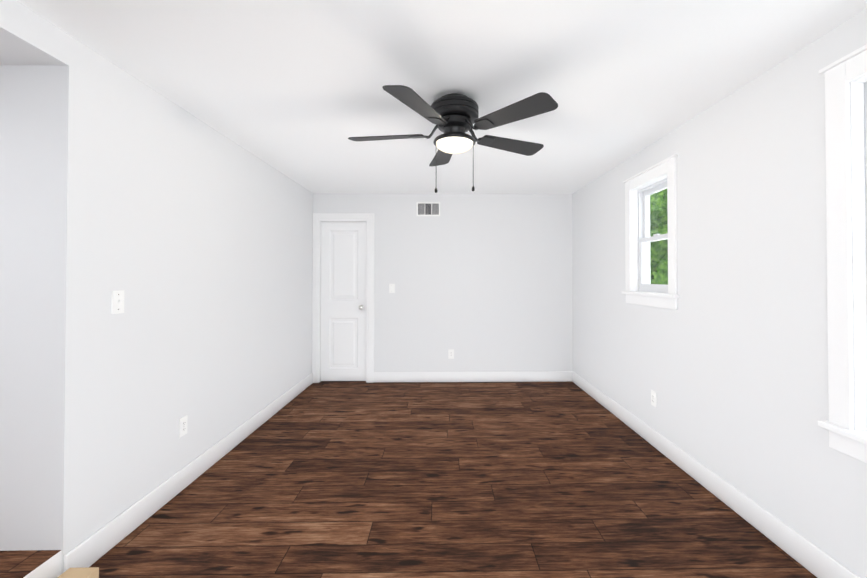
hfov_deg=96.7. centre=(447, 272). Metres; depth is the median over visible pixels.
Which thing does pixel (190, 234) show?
wall
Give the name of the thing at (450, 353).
electrical outlet
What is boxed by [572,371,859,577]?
baseboard
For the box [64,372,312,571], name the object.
baseboard
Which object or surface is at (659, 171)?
window
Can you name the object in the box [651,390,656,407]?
electrical outlet
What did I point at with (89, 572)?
cardboard box
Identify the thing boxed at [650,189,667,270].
tree
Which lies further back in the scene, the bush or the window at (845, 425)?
the bush
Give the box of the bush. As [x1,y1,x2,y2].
[650,259,667,284]
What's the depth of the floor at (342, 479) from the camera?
2.32 m
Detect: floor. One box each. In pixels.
[0,550,61,577]
[90,381,816,577]
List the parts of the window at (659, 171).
far window sash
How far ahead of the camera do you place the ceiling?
1.99 m
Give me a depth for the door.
5.00 m
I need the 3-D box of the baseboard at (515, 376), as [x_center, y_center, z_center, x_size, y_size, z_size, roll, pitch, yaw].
[0.336,1.353,4.985,2.588,0.135,0.015,0,-1,-1]
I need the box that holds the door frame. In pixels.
[312,213,373,382]
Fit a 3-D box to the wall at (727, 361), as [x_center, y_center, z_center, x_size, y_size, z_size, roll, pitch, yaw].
[1.762,0.160,1.699,0.160,2.440,6.660,0,-1,-1]
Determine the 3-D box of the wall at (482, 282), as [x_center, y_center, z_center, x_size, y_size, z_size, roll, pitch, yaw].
[-0.126,0.201,5.059,3.830,2.440,0.120,0,-1,-1]
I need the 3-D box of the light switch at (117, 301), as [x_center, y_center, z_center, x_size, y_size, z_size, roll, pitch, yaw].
[-1.684,0.153,1.975,0.018,0.118,0.072,0,-1,-1]
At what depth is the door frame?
4.96 m
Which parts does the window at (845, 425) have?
near window sash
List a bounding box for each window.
[622,155,678,309]
[818,44,866,462]
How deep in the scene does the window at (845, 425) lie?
1.61 m
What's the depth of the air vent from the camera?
5.00 m
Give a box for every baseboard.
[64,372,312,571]
[374,371,571,381]
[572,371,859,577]
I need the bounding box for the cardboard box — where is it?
[57,567,98,577]
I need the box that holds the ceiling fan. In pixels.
[348,85,557,192]
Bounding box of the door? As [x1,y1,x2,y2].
[321,222,365,380]
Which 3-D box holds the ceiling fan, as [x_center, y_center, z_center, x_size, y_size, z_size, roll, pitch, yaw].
[0.016,-0.763,2.377,1.276,0.578,1.276,0,-1,-1]
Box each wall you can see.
[0,0,312,573]
[313,193,572,371]
[572,8,866,577]
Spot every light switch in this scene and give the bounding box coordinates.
[111,290,123,313]
[389,284,394,292]
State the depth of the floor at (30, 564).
1.63 m
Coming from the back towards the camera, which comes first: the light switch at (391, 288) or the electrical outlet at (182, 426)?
the light switch at (391, 288)
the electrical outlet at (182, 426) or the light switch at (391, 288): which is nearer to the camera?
the electrical outlet at (182, 426)
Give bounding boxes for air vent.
[416,202,439,215]
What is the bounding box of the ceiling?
[17,0,866,193]
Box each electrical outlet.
[179,415,187,437]
[448,349,453,358]
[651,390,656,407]

